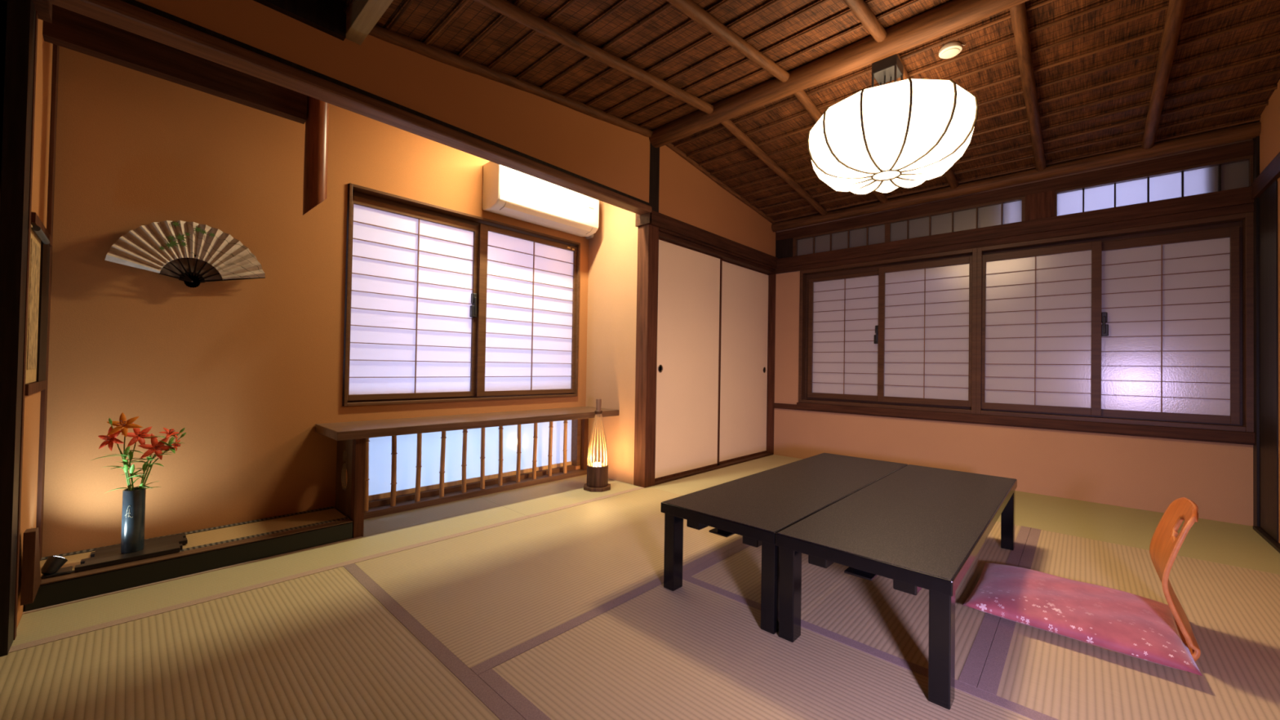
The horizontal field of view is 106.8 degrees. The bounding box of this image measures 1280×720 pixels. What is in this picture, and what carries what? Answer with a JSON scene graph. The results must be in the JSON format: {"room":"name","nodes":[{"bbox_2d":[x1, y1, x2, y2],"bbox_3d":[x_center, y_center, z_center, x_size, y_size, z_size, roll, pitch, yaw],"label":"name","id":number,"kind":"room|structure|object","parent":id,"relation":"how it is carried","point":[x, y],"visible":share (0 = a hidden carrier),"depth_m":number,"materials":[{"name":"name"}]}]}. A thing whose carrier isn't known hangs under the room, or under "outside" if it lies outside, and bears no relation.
{"room":"traditional dwelling","nodes":[
{"label":"traditional dwelling","id":0,"kind":"room"},
{"bbox_2d":[0,0,53,628],"bbox_3d":[-1.948,-0.328,1.483,0.620,2.360,0.080,0,-1,43],"label":"wall","id":1,"kind":"structure","parent":0,"point":[44,49],"depth_m":1.52,"materials":[{"name":"paint"}]},
{"bbox_2d":[0,0,35,657],"bbox_3d":[-1.730,-0.357,1.315,0.097,2.300,0.038,0,-1,43],"label":"post","id":2,"kind":"object","parent":1,"relation":"attached to","point":[20,16],"visible":1,"depth_m":1.28,"materials":[{"name":"brown wood"}]},
{"bbox_2d":[13,11,38,639],"bbox_3d":[-1.772,-0.307,1.364,0.030,2.200,0.026,0,-1,43],"label":"post","id":3,"kind":"object","parent":1,"relation":"attached to","point":[36,15],"visible":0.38,"depth_m":1.36,"materials":[{"name":"brown wood"}]},
{"bbox_2d":[25,224,49,383],"bbox_3d":[-1.863,-0.164,1.471,0.242,0.466,0.022,0,-1,43],"label":"sheet","id":4,"kind":"object","parent":1,"relation":"attached to","point":[37,234],"visible":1,"depth_m":1.45,"materials":[{"name":"paper"}]},
{"bbox_2d":[24,211,52,395],"bbox_3d":[-1.937,-0.165,1.532,0.440,0.535,0.014,0,-1,43],"label":"frame","id":5,"kind":"object","parent":1,"relation":"attached to","point":[40,384],"visible":0.76,"depth_m":1.58,"materials":[{"name":"brown wood"}]},
{"bbox_2d":[32,0,52,22],"bbox_3d":[-1.722,-1.049,1.341,0.160,0.085,0.070,0,-1,43],"label":"beam","id":6,"kind":"structure","parent":1,"relation":"attached to","point":[43,8],"depth_m":1.37,"materials":[{"name":"brown wood"}]},
{"bbox_2d":[35,44,59,560],"bbox_3d":[-2.120,-0.348,1.705,0.065,2.120,0.010,0,-1,43],"label":"post","id":7,"kind":"object","parent":1,"relation":"attached to","point":[43,405],"visible":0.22,"depth_m":1.69,"materials":[{"name":"brown wood"}]},
{"bbox_2d":[22,536,362,614],"bbox_3d":[-1.602,0.801,1.834,0.012,0.003,0.955,0,-1,43],"label":"trim","id":8,"kind":"structure","parent":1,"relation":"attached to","point":[282,554],"depth_m":1.74,"materials":[{"name":"brown wood"}]},
{"bbox_2d":[41,45,588,557],"bbox_3d":[-1.317,-0.300,2.702,0.120,2.360,2.765,0,-1,43],"label":"wall","id":9,"kind":"structure","parent":0,"point":[249,369],"depth_m":2.03,"materials":[{"name":"paint"}]},
{"bbox_2d":[104,220,265,288],"bbox_3d":[-1.867,-0.437,1.985,0.052,0.273,0.485,0,-1,41],"label":"folding fan","id":10,"kind":"object","parent":9,"relation":"attached to","point":[150,246],"visible":1,"depth_m":1.97,"materials":[{"name":"beige paper"}]},
{"bbox_2d":[342,182,580,406],"bbox_3d":[-1.014,-0.317,3.011,0.122,1.137,1.520,0,-1,43],"label":"window","id":11,"kind":"structure","parent":9,"relation":"in","point":[442,304],"depth_m":2.88,"materials":[{"name":"white paper"}]},
{"bbox_2d":[368,418,581,507],"bbox_3d":[-0.992,0.595,3.018,0.090,0.430,1.520,0,-1,43],"label":"window","id":12,"kind":"structure","parent":9,"relation":"in","point":[380,447],"depth_m":2.93,"materials":[{"name":"white"}]},
{"bbox_2d":[482,161,599,239],"bbox_3d":[-0.612,-1.061,3.217,0.203,0.300,0.872,0,-1,43],"label":"air conditioner","id":13,"kind":"object","parent":9,"relation":"attached to","point":[508,192],"visible":0.8,"depth_m":3.05,"materials":[{"name":"white plastic"}]},
{"bbox_2d":[0,0,776,257],"bbox_3d":[-0.651,-0.442,2.492,0.100,2.660,5.550,0,-1,43],"label":"wall","id":14,"kind":"structure","parent":0,"point":[610,155],"depth_m":2.34,"materials":[{"name":"paint"}]},
{"bbox_2d":[253,0,346,40],"bbox_3d":[-1.782,-1.346,1.181,0.030,0.148,1.850,0,-1,43],"label":"beam","id":15,"kind":"structure","parent":14,"relation":"attached to","point":[328,16],"depth_m":1.78,"materials":[{"name":"brown wood"}]},
{"bbox_2d":[48,0,651,214],"bbox_3d":[-0.827,-1.028,2.262,0.103,0.044,2.558,0,-1,43],"label":"beam","id":16,"kind":"structure","parent":14,"relation":"attached to","point":[122,15],"depth_m":1.78,"materials":[{"name":"brown wood"}]},
{"bbox_2d":[120,0,649,205],"bbox_3d":[-0.829,-1.063,2.265,0.066,0.025,2.558,0,-1,43],"label":"beam","id":17,"kind":"structure","parent":16,"relation":"on","point":[134,2],"depth_m":1.85,"materials":[{"name":"brown wood"}]},
{"bbox_2d":[635,209,777,267],"bbox_3d":[0.635,-0.935,3.861,0.132,0.092,1.815,0,-1,43],"label":"beam","id":18,"kind":"structure","parent":14,"relation":"attached to","point":[654,218],"depth_m":3.58,"materials":[{"name":"brown wood"}]},
{"bbox_2d":[658,227,775,274],"bbox_3d":[0.673,-0.862,3.908,0.104,0.055,1.692,0,-1,43],"label":"rail","id":19,"kind":"object","parent":18,"relation":"attached to","point":[664,234],"visible":0.84,"depth_m":3.77,"materials":[{"name":"brown wood"}]},
{"bbox_2d":[719,259,768,463],"bbox_3d":[0.915,0.015,4.213,0.026,1.703,0.872,0,-1,43],"label":"door","id":20,"kind":"structure","parent":14,"relation":"in","point":[744,290],"depth_m":4.21,"materials":[{"name":"paper"}]},
{"bbox_2d":[586,200,637,484],"bbox_3d":[-0.181,-0.271,3.451,0.520,2.360,0.080,0,-1,43],"label":"wall","id":21,"kind":"structure","parent":0,"point":[611,366],"depth_m":3.39,"materials":[{"name":"paint"}]},
{"bbox_2d":[633,224,658,487],"bbox_3d":[0.044,-0.065,3.242,0.104,1.830,0.105,0,-1,43],"label":"post","id":22,"kind":"object","parent":21,"relation":"attached to","point":[644,469],"visible":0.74,"depth_m":3.20,"materials":[{"name":"brown wood"}]},
{"bbox_2d":[648,142,659,212],"bbox_3d":[0.066,-1.237,3.248,0.094,0.515,0.097,0,-1,43],"label":"post","id":23,"kind":"object","parent":22,"relation":"on","point":[654,152],"visible":0.5,"depth_m":3.21,"materials":[{"name":"brown wood"}]},
{"bbox_2d":[342,0,1279,222],"bbox_3d":[0.179,-1.483,1.832,3.810,0.409,5.670,0,-1,43],"label":"ceiling","id":24,"kind":"structure","parent":0,"point":[1053,82],"depth_m":2.31,"materials":[{"name":"brown wood"}]},
{"bbox_2d":[345,0,393,44],"bbox_3d":[-0.114,-1.323,0.931,2.810,0.125,0.060,0,-1,43],"label":"beam","id":25,"kind":"structure","parent":24,"relation":"attached to","point":[362,15],"depth_m":1.77,"materials":[{"name":"brown wood"}]},
{"bbox_2d":[368,25,653,137],"bbox_3d":[-0.524,-1.420,2.533,0.054,0.254,1.765,0,-1,43],"label":"ceiling beam","id":26,"kind":"structure","parent":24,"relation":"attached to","point":[444,56],"depth_m":2.31,"materials":[{"name":"brown wood"}]},
{"bbox_2d":[665,142,777,223],"bbox_3d":[0.719,-1.397,3.876,0.037,0.238,1.704,0,-1,43],"label":"log","id":27,"kind":"object","parent":24,"relation":"attached to","point":[670,145],"visible":0.92,"depth_m":3.75,"materials":[{"name":"brown wood"}]},
{"bbox_2d":[648,0,1029,147],"bbox_3d":[1.127,-1.489,2.261,2.810,0.126,0.121,0,-1,43],"label":"ceiling beam","id":28,"kind":"structure","parent":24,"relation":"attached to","point":[952,15],"depth_m":2.32,"materials":[{"name":"brown wood"}]},
{"bbox_2d":[807,53,978,194],"bbox_3d":[1.190,-1.153,2.294,0.728,0.557,0.728,0,-1,43],"label":"pendant lamp","id":29,"kind":"object","parent":24,"relation":"hanging from","point":[885,138],"visible":1,"depth_m":2.07,"materials":[{"name":"beige paper"}]},
{"bbox_2d":[938,41,964,58],"bbox_3d":[1.485,-1.479,2.276,0.094,0.036,0.094,1,-1,-19],"label":"smoke detector","id":30,"kind":"object","parent":24,"relation":"attached to","point":[949,50],"visible":1,"depth_m":2.26,"materials":[{"name":"white plastic"}]},
{"bbox_2d":[771,121,1261,231],"bbox_3d":[2.278,-1.235,3.498,2.810,0.087,0.084,0,-1,43],"label":"beam","id":31,"kind":"structure","parent":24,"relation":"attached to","point":[1250,131],"depth_m":3.09,"materials":[{"name":"brown wood"}]},
{"bbox_2d":[773,138,1253,526],"bbox_3d":[2.053,-0.328,3.845,3.810,2.560,0.120,0,-1,43],"label":"wall","id":32,"kind":"structure","parent":0,"point":[1148,473],"depth_m":3.18,"materials":[{"name":"paint"}]},
{"bbox_2d":[766,273,777,454],"bbox_3d":[1.254,-0.211,4.536,0.100,2.200,0.053,0,-1,43],"label":"post","id":33,"kind":"object","parent":32,"relation":"attached to","point":[771,324],"visible":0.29,"depth_m":4.50,"materials":[{"name":"brown wood"}]},
{"bbox_2d":[775,238,792,258],"bbox_3d":[1.387,-1.033,4.479,0.168,0.177,0.132,0,-1,43],"label":"panel","id":34,"kind":"object","parent":32,"relation":"attached to","point":[784,248],"visible":0.64,"depth_m":4.43,"materials":[{"name":"brown wood"}]},
{"bbox_2d":[798,247,977,413],"bbox_3d":[1.968,-0.211,3.905,1.326,1.195,0.122,0,-1,43],"label":"window","id":35,"kind":"structure","parent":32,"relation":"in","point":[896,333],"depth_m":3.81,"materials":[{"name":"white paper"}]},
{"bbox_2d":[792,195,1025,256],"bbox_3d":[2.039,-1.032,3.834,1.666,0.177,0.066,0,-1,43],"label":"window","id":36,"kind":"structure","parent":32,"relation":"in","point":[1011,210],"depth_m":3.71,"materials":[{"name":"grey"}]},
{"bbox_2d":[773,402,1254,444],"bbox_3d":[2.280,0.421,3.506,2.810,0.068,0.034,0,-1,43],"label":"sill","id":37,"kind":"structure","parent":32,"relation":"attached to","point":[1172,433],"depth_m":3.12,"materials":[{"name":"brown wood"}]},
{"bbox_2d":[774,186,1253,274],"bbox_3d":[2.303,-0.876,3.525,2.810,0.135,0.030,0,-1,43],"label":"beam","id":38,"kind":"structure","parent":32,"relation":"attached to","point":[1235,201],"depth_m":3.15,"materials":[{"name":"brown wood"}]},
{"bbox_2d":[775,139,1253,240],"bbox_3d":[2.354,-1.157,3.579,2.810,0.078,0.134,0,-1,43],"label":"beam","id":39,"kind":"structure","parent":32,"relation":"attached to","point":[1246,148],"depth_m":3.16,"materials":[{"name":"brown wood"}]},
{"bbox_2d":[1025,190,1054,221],"bbox_3d":[2.720,-1.029,3.233,0.151,0.177,0.136,0,-1,43],"label":"post","id":40,"kind":"object","parent":32,"relation":"attached to","point":[1040,205],"visible":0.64,"depth_m":3.18,"materials":[{"name":"brown wood"}]},
{"bbox_2d":[976,211,1253,432],"bbox_3d":[2.905,-0.207,3.032,1.234,1.195,0.122,0,-1,43],"label":"window","id":41,"kind":"structure","parent":32,"relation":"in","point":[1153,325],"depth_m":2.94,"materials":[{"name":"white paper"}]},
{"bbox_2d":[1054,155,1253,216],"bbox_3d":[3.060,-1.028,2.882,0.825,0.177,0.066,0,-1,43],"label":"window","id":42,"kind":"structure","parent":32,"relation":"in","point":[1236,172],"depth_m":2.84,"materials":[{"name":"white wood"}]},
{"bbox_2d":[1259,80,1279,543],"bbox_3d":[1.512,-0.434,0.544,0.100,2.660,5.650,0,-1,43],"label":"wall","id":43,"kind":"structure","parent":0,"point":[1269,136],"depth_m":2.32,"materials":[{"name":"paint"}]},
{"bbox_2d":[1250,151,1279,199],"bbox_3d":[1.477,-0.969,0.593,0.020,0.090,5.450,0,-1,43],"label":"beam","id":44,"kind":"structure","parent":43,"relation":"attached to","point":[1271,172],"depth_m":2.36,"materials":[{"name":"brown wood"}]},
{"bbox_2d":[1253,120,1278,541],"bbox_3d":[3.212,-0.208,2.415,0.062,2.200,0.385,0,-1,43],"label":"post","id":45,"kind":"object","parent":43,"relation":"attached to","point":[1265,223],"visible":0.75,"depth_m":2.42,"materials":[{"name":"brown wood"}]},
{"bbox_3d":[0.273,0.934,1.795,4.010,0.080,5.850,0,-1,43],"label":"floor","id":46,"kind":"structure","parent":0,"visible":0},
{"bbox_2d":[24,506,352,611],"bbox_3d":[-1.734,0.762,1.935,0.318,0.081,0.916,0,-1,43],"label":"display platform","id":47,"kind":"object","parent":46,"relation":"on","point":[206,549],"visible":0.73,"depth_m":1.84,"materials":[{"name":"black paint"}]},
{"bbox_2d":[20,527,41,605],"bbox_3d":[-1.859,0.609,1.456,0.199,0.207,0.023,0,-1,43],"label":"board","id":48,"kind":"object","parent":47,"relation":"on","point":[31,580],"visible":1,"depth_m":1.40,"materials":[{"name":"brown wood"}]},
{"bbox_2d":[40,555,74,578],"bbox_3d":[-1.935,0.680,1.593,0.062,0.063,0.088,0,-1,43],"label":"spotlight","id":49,"kind":"object","parent":47,"relation":"on","point":[51,567],"visible":1,"depth_m":1.57,"materials":[{"name":"black metal"}]},
{"bbox_2d":[74,533,187,572],"bbox_3d":[-1.873,0.708,1.765,0.200,0.016,0.280,0,-1,43],"label":"board","id":50,"kind":"object","parent":47,"relation":"on","point":[102,557],"visible":1,"depth_m":1.73,"materials":[{"name":"black wood"}]},
{"bbox_2d":[120,487,146,553],"bbox_3d":[-1.861,0.586,1.748,0.060,0.225,0.059,0,-1,43],"label":"flower vase","id":51,"kind":"object","parent":50,"relation":"on","point":[133,510],"visible":0.94,"depth_m":1.73,"materials":[{"name":"ceramic"}]},
{"bbox_2d":[91,426,146,490],"bbox_3d":[-1.875,0.373,1.719,0.107,0.272,0.144,0,-1,43],"label":"lily","id":52,"kind":"object","parent":51,"relation":"in","point":[110,439],"visible":1,"depth_m":1.71,"materials":[{"name":"red plant"}]},
{"bbox_2d":[101,413,147,493],"bbox_3d":[-1.869,0.351,1.736,0.093,0.317,0.128,0,-1,43],"label":"lily","id":53,"kind":"object","parent":51,"relation":"in","point":[123,425],"visible":0.98,"depth_m":1.73,"materials":[{"name":"orange plant"}]},
{"bbox_2d":[104,422,157,490],"bbox_3d":[-1.837,0.370,1.733,0.086,0.279,0.129,1,-1,8],"label":"lily","id":54,"kind":"object","parent":51,"relation":"in","point":[138,435],"visible":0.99,"depth_m":1.75,"materials":[{"name":"red plant"}]},
{"bbox_2d":[121,433,173,489],"bbox_3d":[-1.844,0.390,1.767,0.159,0.239,0.087,1,-1,-9],"label":"lily","id":55,"kind":"object","parent":51,"relation":"in","point":[156,446],"visible":0.98,"depth_m":1.77,"materials":[{"name":"red plant"}]},
{"bbox_2d":[128,427,185,483],"bbox_3d":[-1.817,0.384,1.793,0.110,0.253,0.137,1,-1,24],"label":"lily","id":56,"kind":"object","parent":51,"relation":"in","point":[168,432],"visible":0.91,"depth_m":1.81,"materials":[{"name":"red plant"}]},
{"bbox_2d":[142,432,186,488],"bbox_3d":[-1.807,0.396,1.801,0.128,0.231,0.124,0,-1,43],"label":"lily","id":57,"kind":"object","parent":51,"relation":"in","point":[175,445],"visible":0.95,"depth_m":1.80,"materials":[{"name":"red plant"}]},
{"bbox_2d":[0,563,525,719],"bbox_3d":[-0.760,0.831,0.891,1.929,0.056,0.954,0,-1,43],"label":"mat","id":58,"kind":"object","parent":46,"relation":"on","point":[332,644],"visible":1,"depth_m":1.24,"materials":[{"name":"beige wicker"}]},
{"bbox_2d":[8,505,530,653],"bbox_3d":[-1.254,0.838,1.997,0.299,0.056,1.669,0,-1,43],"label":"mat","id":59,"kind":"object","parent":46,"relation":"on","point":[37,628],"visible":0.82,"depth_m":1.73,"materials":[{"name":"beige wicker"}]},
{"bbox_2d":[363,496,499,536],"bbox_3d":[-1.145,0.848,2.535,0.274,0.055,0.734,0,-1,43],"label":"mat","id":60,"kind":"object","parent":46,"relation":"on","point":[380,524],"visible":0.5,"depth_m":2.52,"materials":[{"name":"beige wicker"}]},
{"bbox_2d":[315,406,618,537],"bbox_3d":[-0.871,0.580,2.827,0.363,0.498,1.725,0,-1,43],"label":"shelf","id":61,"kind":"object","parent":60,"relation":"on","point":[350,437],"visible":0.95,"depth_m":2.35,"materials":[{"name":"brown wood"}]},
{"bbox_2d":[364,468,586,519],"bbox_3d":[-0.952,0.815,2.981,0.080,0.038,1.610,0,-1,43],"label":"kerb","id":62,"kind":"object","parent":46,"relation":"on","point":[377,511],"visible":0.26,"depth_m":2.84,"materials":[{"name":"brown wood"}]},
{"bbox_2d":[364,438,369,511],"bbox_3d":[-1.419,0.569,2.461,0.035,0.424,0.037,0,-1,43],"label":"bar","id":63,"kind":"object","parent":62,"relation":"on","point":[366,460],"visible":0.55,"depth_m":2.45,"materials":[{"name":"brown wood"}]},
{"bbox_2d":[390,435,397,506],"bbox_3d":[-1.325,0.572,2.562,0.035,0.424,0.036,0,-1,43],"label":"bar","id":64,"kind":"object","parent":62,"relation":"on","point":[393,464],"visible":0.94,"depth_m":2.55,"materials":[{"name":"brown wood"}]},
{"bbox_2d":[414,433,422,502],"bbox_3d":[-1.236,0.575,2.658,0.035,0.424,0.034,0,-1,43],"label":"bar","id":65,"kind":"object","parent":62,"relation":"on","point":[417,495],"visible":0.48,"depth_m":2.65,"materials":[{"name":"brown wood"}]},
{"bbox_2d":[439,431,446,497],"bbox_3d":[-1.143,0.578,2.757,0.035,0.424,0.038,0,-1,43],"label":"bar","id":66,"kind":"object","parent":62,"relation":"on","point":[443,437],"visible":0.92,"depth_m":2.75,"materials":[{"name":"brown wood"}]},
{"bbox_2d":[461,429,467,493],"bbox_3d":[-1.054,0.581,2.853,0.035,0.424,0.036,0,-1,43],"label":"bar","id":67,"kind":"object","parent":62,"relation":"on","point":[464,432],"visible":0.9,"depth_m":2.84,"materials":[{"name":"brown wood"}]},
{"bbox_2d":[480,427,485,488],"bbox_3d":[-0.973,0.583,2.940,0.035,0.424,0.035,0,-1,43],"label":"bar","id":68,"kind":"object","parent":62,"relation":"on","point":[482,457],"visible":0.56,"depth_m":2.93,"materials":[{"name":"brown wood"}]},
{"bbox_2d":[497,426,503,485],"bbox_3d":[-0.888,0.586,3.031,0.035,0.424,0.038,0,-1,43],"label":"bar","id":69,"kind":"object","parent":62,"relation":"on","point":[500,460],"visible":0.91,"depth_m":3.02,"materials":[{"name":"brown wood"}]},
{"bbox_2d":[515,424,521,482],"bbox_3d":[-0.797,0.589,3.128,0.035,0.424,0.036,0,-1,43],"label":"bar","id":70,"kind":"object","parent":62,"relation":"on","point":[518,438],"visible":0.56,"depth_m":3.12,"materials":[{"name":"brown wood"}]},
{"bbox_2d":[532,422,537,479],"bbox_3d":[-0.711,0.592,3.221,0.035,0.424,0.037,0,-1,43],"label":"bar","id":71,"kind":"object","parent":62,"relation":"on","point":[535,440],"visible":0.94,"depth_m":3.21,"materials":[{"name":"brown wood"}]},
{"bbox_2d":[547,421,553,475],"bbox_3d":[-0.624,0.594,3.314,0.035,0.424,0.037,0,-1,43],"label":"bar","id":72,"kind":"object","parent":62,"relation":"on","point":[550,435],"visible":0.94,"depth_m":3.30,"materials":[{"name":"brown wood"}]},
{"bbox_2d":[563,420,568,473],"bbox_3d":[-0.536,0.597,3.408,0.035,0.425,0.034,0,-1,43],"label":"bar","id":73,"kind":"object","parent":62,"relation":"on","point":[565,429],"visible":0.88,"depth_m":3.40,"materials":[{"name":"brown wood"}]},
{"bbox_2d":[355,487,742,675],"bbox_3d":[-0.182,0.859,2.204,0.984,0.056,1.754,0,-1,43],"label":"mat","id":74,"kind":"object","parent":46,"relation":"on","point":[492,596],"visible":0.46,"depth_m":1.85,"materials":[{"name":"beige wicker"}]},
{"bbox_2d":[478,474,644,517],"bbox_3d":[-0.480,0.866,3.029,0.574,0.056,0.894,0,-1,43],"label":"mat","id":75,"kind":"object","parent":46,"relation":"on","point":[534,500],"visible":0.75,"depth_m":2.93,"materials":[{"name":"beige wicker"}]},
{"bbox_2d":[583,398,610,492],"bbox_3d":[-0.276,0.548,3.125,0.174,0.589,0.174,0,-1,43],"label":"lantern","id":76,"kind":"object","parent":75,"relation":"on","point":[597,472],"visible":1,"depth_m":3.09,"materials":[{"name":"beige"}]},
{"bbox_2d":[653,452,773,485],"bbox_3d":[0.641,0.866,3.886,0.096,0.017,1.692,0,-1,43],"label":"rail","id":77,"kind":"object","parent":46,"relation":"on","point":[766,454],"visible":0.64,"depth_m":3.79,"materials":[{"name":"brown wood"}]},
{"bbox_2d":[654,238,722,480],"bbox_3d":[0.366,-0.003,3.591,0.026,1.703,0.847,0,-1,43],"label":"door","id":78,"kind":"structure","parent":77,"relation":"on","point":[689,322],"depth_m":3.57,"materials":[{"name":"paper"}]},
{"bbox_2d":[648,454,803,495],"bbox_3d":[1.016,0.897,3.490,0.984,0.056,1.759,0,-1,43],"label":"mat","id":79,"kind":"object","parent":46,"relation":"on","point":[685,486],"visible":0.14,"depth_m":3.56,"materials":[{"name":"beige wicker"}]},
{"bbox_2d":[477,573,1057,719],"bbox_3d":[0.540,0.853,0.919,1.824,0.056,0.858,0,-1,43],"label":"mat","id":80,"kind":"object","parent":46,"relation":"on","point":[698,650],"visible":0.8,"depth_m":1.25,"materials":[{"name":"beige wicker"}]},
{"bbox_2d":[683,521,1031,688],"bbox_3d":[1.099,0.880,2.164,0.944,0.056,1.725,0,-1,43],"label":"mat","id":81,"kind":"object","parent":46,"relation":"on","point":[876,615],"visible":0.43,"depth_m":1.64,"materials":[{"name":"beige wicker"}]},
{"bbox_2d":[660,453,907,634],"bbox_3d":[0.742,0.688,2.115,0.448,0.313,1.483,0,-1,43],"label":"table","id":82,"kind":"object","parent":81,"relation":"on","point":[756,507],"visible":0.86,"depth_m":1.73,"materials":[{"name":"black paint"}]},
{"bbox_2d":[775,464,1017,709],"bbox_3d":[1.071,0.689,1.808,0.450,0.313,1.483,0,-1,43],"label":"table","id":83,"kind":"object","parent":81,"relation":"on","point":[917,527],"visible":1,"depth_m":1.42,"materials":[{"name":"black paint"}]},
{"bbox_2d":[977,528,1279,719],"bbox_3d":[1.767,0.882,1.542,0.879,0.056,1.725,0,-1,43],"label":"mat","id":84,"kind":"object","parent":46,"relation":"on","point":[1233,613],"visible":0.59,"depth_m":1.36,"materials":[{"name":"beige wicker"}]},
{"bbox_2d":[1075,497,1200,661],"bbox_3d":[1.508,0.641,1.582,0.446,0.422,0.470,0,-1,43],"label":"chair","id":85,"kind":"object","parent":84,"relation":"on","point":[1166,543],"visible":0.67,"depth_m":1.41,"materials":[{"name":"orange wood"}]},
{"bbox_2d":[963,562,1202,675],"bbox_3d":[1.419,0.802,1.571,0.514,0.062,0.490,0,-1,43],"label":"floor cushion","id":86,"kind":"object","parent":85,"relation":"on","point":[1122,622],"visible":1,"depth_m":1.48,"materials":[{"name":"pink fabric"}]},
{"bbox_2d":[996,490,1279,574],"bbox_3d":[2.327,0.910,2.835,1.824,0.055,0.929,0,-1,43],"label":"mat","id":87,"kind":"object","parent":46,"relation":"on","point":[1239,545],"visible":0.36,"depth_m":2.48,"materials":[{"name":"beige wicker"}]},
{"bbox_3d":[-1.635,-1.323,1.812,0.035,0.290,0.785,0,-1,43],"label":"wall","id":88,"kind":"structure","parent":0,"visible":0},
{"bbox_2d":[42,4,306,124],"bbox_3d":[-1.669,-1.102,1.779,0.050,0.155,0.700,0,-1,43],"label":"beam","id":89,"kind":"structure","parent":88,"relation":"attached to","point":[69,29],"depth_m":1.71,"materials":[{"name":"brown wood"}]},
{"bbox_2d":[302,95,328,215],"bbox_3d":[-1.402,-1.038,2.066,0.084,0.845,0.086,0,-1,43],"label":"post","id":90,"kind":"object","parent":88,"relation":"attached to","point":[317,123],"visible":0.6,"depth_m":2.03,"materials":[{"name":"brown wood"}]},
{"bbox_3d":[-0.067,0.824,-0.425,0.879,0.056,1.934,0,-1,43],"label":"mat","id":91,"kind":"object","parent":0,"visible":0},
{"bbox_2d":[1253,525,1279,553],"bbox_3d":[1.421,0.828,0.543,0.025,0.018,5.380,0,-1,43],"label":"rail","id":92,"kind":"object","parent":91,"relation":"on","point":[1259,530],"visible":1,"depth_m":2.34,"materials":[{"name":"brown wood"}]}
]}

